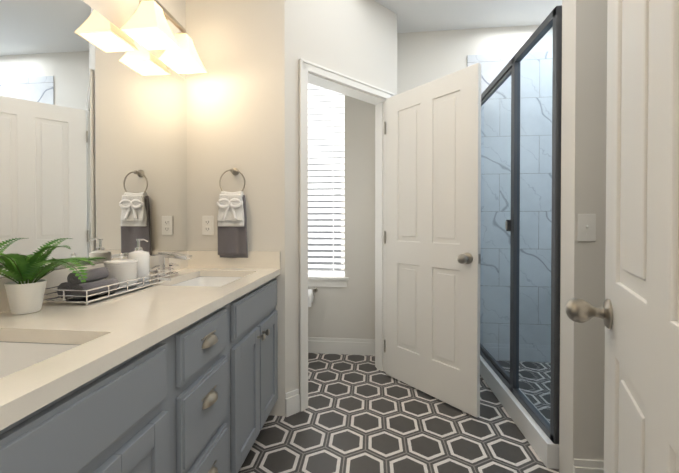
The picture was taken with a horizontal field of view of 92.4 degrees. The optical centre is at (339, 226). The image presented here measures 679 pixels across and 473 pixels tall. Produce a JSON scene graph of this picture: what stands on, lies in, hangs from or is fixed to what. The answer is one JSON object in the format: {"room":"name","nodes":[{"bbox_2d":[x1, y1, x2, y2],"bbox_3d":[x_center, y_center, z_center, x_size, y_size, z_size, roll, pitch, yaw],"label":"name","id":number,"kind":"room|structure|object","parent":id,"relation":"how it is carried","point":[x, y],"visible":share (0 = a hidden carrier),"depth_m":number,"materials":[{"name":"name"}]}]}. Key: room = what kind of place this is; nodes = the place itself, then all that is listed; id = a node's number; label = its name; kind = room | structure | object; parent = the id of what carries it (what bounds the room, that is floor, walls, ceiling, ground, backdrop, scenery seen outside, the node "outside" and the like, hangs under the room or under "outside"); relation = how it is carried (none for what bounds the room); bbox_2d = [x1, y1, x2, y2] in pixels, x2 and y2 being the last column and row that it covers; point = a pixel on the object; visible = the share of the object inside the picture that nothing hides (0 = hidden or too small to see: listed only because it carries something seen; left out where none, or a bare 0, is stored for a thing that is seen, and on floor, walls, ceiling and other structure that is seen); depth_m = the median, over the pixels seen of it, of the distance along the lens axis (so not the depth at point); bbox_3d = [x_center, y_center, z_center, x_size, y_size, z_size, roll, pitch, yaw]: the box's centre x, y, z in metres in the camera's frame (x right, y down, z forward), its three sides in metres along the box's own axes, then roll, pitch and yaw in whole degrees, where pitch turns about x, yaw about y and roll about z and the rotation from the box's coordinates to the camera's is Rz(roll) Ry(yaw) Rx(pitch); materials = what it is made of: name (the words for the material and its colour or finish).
{"room":"bathroom","nodes":[
{"label":"bathroom","id":0,"kind":"room"},
{"bbox_2d":[0,0,185,277],"bbox_3d":[-1.053,-0.246,1.040,0.100,2.720,3.900,0,1,6],"label":"wall","id":1,"kind":"structure","parent":0,"point":[118,14],"depth_m":1.48,"materials":[{"name":"paint"}]},
{"bbox_2d":[0,0,186,276],"bbox_3d":[-0.991,-0.353,1.110,0.006,1.003,1.654,0,1,6],"label":"wall mirror","id":2,"kind":"object","parent":1,"relation":"attached to","point":[93,133],"visible":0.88,"depth_m":1.25,"materials":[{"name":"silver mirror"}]},
{"bbox_2d":[0,255,187,309],"bbox_3d":[-0.985,0.201,1.094,0.019,0.100,1.702,0,1,6],"label":"backsplash","id":3,"kind":"structure","parent":1,"relation":"attached to","point":[56,277],"depth_m":1.12,"materials":[{"name":"beige stone"}]},
{"bbox_2d":[120,0,206,73],"bbox_3d":[-0.847,-0.956,1.591,0.198,0.230,0.418,0,1,6],"label":"sconce","id":4,"kind":"object","parent":1,"relation":"attached to","point":[146,26],"visible":1,"depth_m":1.50,"materials":[{"name":"white glass"}]},
{"bbox_2d":[186,0,284,415],"bbox_3d":[-0.609,-0.255,1.966,0.600,2.720,0.110,0,1,6],"label":"wall","id":5,"kind":"structure","parent":0,"point":[236,105],"depth_m":1.90,"materials":[{"name":"paint"}]},
{"bbox_2d":[202,216,213,234],"bbox_3d":[-0.779,-0.005,1.924,0.070,0.114,0.009,0,1,6],"label":"electrical outlet plate","id":6,"kind":"object","parent":5,"relation":"attached to","point":[207,225],"visible":1,"depth_m":1.92,"materials":[{"name":"white plastic"}]},
{"bbox_2d":[217,168,247,257],"bbox_3d":[-0.614,-0.080,1.867,0.180,0.522,0.088,0,1,6],"label":"towel ring","id":7,"kind":"object","parent":5,"relation":"attached to","point":[232,228],"visible":1,"depth_m":1.85,"materials":[{"name":"grey fabric"}]},
{"bbox_2d":[188,250,279,269],"bbox_3d":[-0.617,0.194,1.903,0.552,0.100,0.019,0,1,6],"label":"backsplash","id":8,"kind":"structure","parent":5,"relation":"attached to","point":[256,260],"depth_m":1.89,"materials":[{"name":"beige stone"}]},
{"bbox_2d":[285,0,396,393],"bbox_3d":[0.028,-0.258,2.234,0.980,2.720,0.110,0,1,-39],"label":"wall","id":9,"kind":"structure","parent":0,"point":[356,39],"depth_m":2.00,"materials":[{"name":"paint"}]},
{"bbox_2d":[384,63,480,417],"bbox_3d":[0.572,0.081,2.130,0.201,2.020,0.714,0,1,-39],"label":"room door","id":10,"kind":"structure","parent":9,"relation":"in","point":[432,232],"depth_m":2.06,"materials":[{"name":"white paint"}]},
{"bbox_2d":[238,353,559,472],"bbox_3d":[0.439,1.140,0.904,3.100,0.050,3.900,0,1,6],"label":"floor","id":11,"kind":"structure","parent":0,"point":[361,414],"depth_m":1.75,"materials":[{"name":"tile"}]},
{"bbox_2d":[0,270,280,472],"bbox_3d":[-0.698,0.700,1.070,0.596,0.828,1.702,0,1,6],"label":"bathroom vanity","id":12,"kind":"object","parent":11,"relation":"on","point":[178,373],"depth_m":0.91,"materials":[{"name":"grey paint"}]},
{"bbox_2d":[0,266,279,421],"bbox_3d":[-0.710,0.269,1.067,0.571,0.034,1.702,0,1,6],"label":"countertop","id":13,"kind":"structure","parent":12,"relation":"on","point":[113,326],"depth_m":0.85,"materials":[{"name":"beige stone"}]},
{"bbox_2d":[0,334,87,373],"bbox_3d":[-0.733,0.359,0.582,0.327,0.162,0.437,0,1,6],"label":"sink","id":14,"kind":"object","parent":13,"relation":"in","point":[16,350],"depth_m":0.81,"materials":[{"name":"white ceramic"}]},
{"bbox_2d":[0,238,104,314],"bbox_3d":[-0.849,0.146,0.930,0.293,0.212,0.431,0,1,6],"label":"fern plant","id":15,"kind":"object","parent":13,"relation":"on","point":[25,289],"visible":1,"depth_m":0.93,"materials":[{"name":"green plant"}]},
{"bbox_2d":[42,267,170,304],"bbox_3d":[-0.861,0.199,1.256,0.167,0.100,0.437,0,1,6],"label":"tray","id":16,"kind":"object","parent":13,"relation":"on","point":[96,286],"visible":0.77,"depth_m":1.10,"materials":[{"name":"white metal"}]},
{"bbox_2d":[104,253,137,288],"bbox_3d":[-0.866,0.172,1.292,0.116,0.133,0.116,0,1,6],"label":"jar","id":17,"kind":"object","parent":16,"relation":"on","point":[121,269],"visible":0.85,"depth_m":1.25,"materials":[{"name":"white ceramic"}]},
{"bbox_2d":[127,239,149,282],"bbox_3d":[-0.865,0.145,1.407,0.088,0.185,0.082,0,1,6],"label":"soap dispenser","id":18,"kind":"object","parent":16,"relation":"on","point":[143,258],"visible":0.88,"depth_m":1.39,"materials":[{"name":"white ceramic"}]},
{"bbox_2d":[150,250,191,277],"bbox_3d":[-0.809,0.186,1.593,0.159,0.122,0.222,0,1,6],"label":"faucet","id":19,"kind":"object","parent":13,"relation":"on","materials":[{"name":"silver metal"}]},
{"bbox_2d":[164,274,243,285],"bbox_3d":[-0.633,0.350,1.577,0.327,0.162,0.436,0,1,6],"label":"sink","id":20,"kind":"object","parent":13,"relation":"in","point":[197,279],"depth_m":1.79,"materials":[{"name":"white ceramic"}]},
{"bbox_2d":[299,58,394,411],"bbox_3d":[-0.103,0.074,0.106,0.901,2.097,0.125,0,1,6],"label":"door frame","id":21,"kind":"structure","parent":11,"relation":"on","point":[324,77],"depth_m":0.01,"materials":[{"name":"white paint"}]},
{"bbox_2d":[480,355,558,468],"bbox_3d":[1.060,1.046,2.083,0.100,0.115,1.204,0,1,6],"label":"sill","id":22,"kind":"structure","parent":11,"relation":"on","point":[544,447],"depth_m":1.73,"materials":[{"name":"white stone"}]},
{"bbox_2d":[480,5,561,443],"bbox_3d":[1.043,-0.007,2.074,0.057,1.989,1.202,0,1,6],"label":"shower door","id":23,"kind":"structure","parent":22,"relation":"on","point":[511,380],"depth_m":1.81,"materials":[{"name":"grey"}]},
{"bbox_2d":[308,25,552,338],"bbox_3d":[0.628,-0.263,2.781,3.100,2.720,0.100,0,1,6],"label":"wall","id":24,"kind":"structure","parent":0,"point":[348,311],"depth_m":2.77,"materials":[{"name":"paint"}]},
{"bbox_2d":[308,288,317,306],"bbox_3d":[-0.274,0.602,2.772,0.163,0.141,0.112,0,1,6],"label":"paper holder","id":25,"kind":"object","parent":24,"relation":"attached to","point":[310,295],"visible":0.56,"depth_m":2.73,"materials":[{"name":"silver metal"}]},
{"bbox_2d":[308,95,348,286],"bbox_3d":[-0.249,-0.371,2.850,0.670,1.785,0.134,0,1,6],"label":"window","id":26,"kind":"structure","parent":24,"relation":"in","point":[324,225],"depth_m":2.90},
{"bbox_2d":[308,83,344,276],"bbox_3d":[-0.250,-0.414,2.847,0.592,1.695,0.054,0,1,6],"label":"window blind","id":27,"kind":"object","parent":26,"relation":"attached to","point":[326,123],"visible":0.5,"depth_m":2.83,"materials":[{"name":"white plastic"}]},
{"bbox_2d":[308,337,374,355],"bbox_3d":[-0.232,1.029,2.821,1.183,0.135,0.015,0,1,6],"label":"baseboard","id":28,"kind":"structure","parent":24,"relation":"attached to","point":[348,346],"depth_m":2.79,"materials":[{"name":"white paint"}]},
{"bbox_2d":[375,0,561,32],"bbox_3d":[0.439,-1.630,0.878,3.100,0.050,3.900,0,1,6],"label":"ceiling","id":29,"kind":"structure","parent":0,"point":[424,15],"depth_m":2.48,"materials":[{"name":"white paint"}]},
{"bbox_2d":[559,0,606,472],"bbox_3d":[1.444,-0.249,1.363,0.915,2.720,0.100,0,1,6],"label":"wall","id":30,"kind":"structure","parent":0,"point":[583,179],"depth_m":1.36,"materials":[{"name":"paint"}]},
{"bbox_2d":[577,214,595,240],"bbox_3d":[1.027,0.006,1.348,0.070,0.114,0.016,0,1,6],"label":"switch plate","id":31,"kind":"object","parent":30,"relation":"attached to","point":[586,227],"visible":1,"depth_m":1.35,"materials":[{"name":"white plastic"}]},
{"bbox_2d":[573,458,603,472],"bbox_3d":[1.437,1.044,1.319,0.915,0.135,0.015,0,1,6],"label":"baseboard","id":32,"kind":"structure","parent":30,"relation":"attached to","point":[579,465],"depth_m":1.36,"materials":[{"name":"white paint"}]},
{"bbox_2d":[565,0,678,472],"bbox_3d":[0.458,0.097,0.444,0.201,2.020,0.770,0,1,31],"label":"entrance door","id":33,"kind":"structure","parent":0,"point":[638,312],"depth_m":0.53,"materials":[{"name":"white paint"}]},
{"bbox_3d":[1.892,-0.244,0.746,0.100,2.720,3.900,0,1,6],"label":"wall","id":34,"kind":"structure","parent":0,"visible":0},
{"bbox_2d":[467,51,552,361],"bbox_3d":[1.528,-0.151,2.635,0.960,2.500,0.010,0,1,6],"label":"shower wall tile","id":35,"kind":"structure","parent":34,"relation":"attached to","point":[493,66],"depth_m":2.62,"materials":[{"name":"tile"}]}
]}

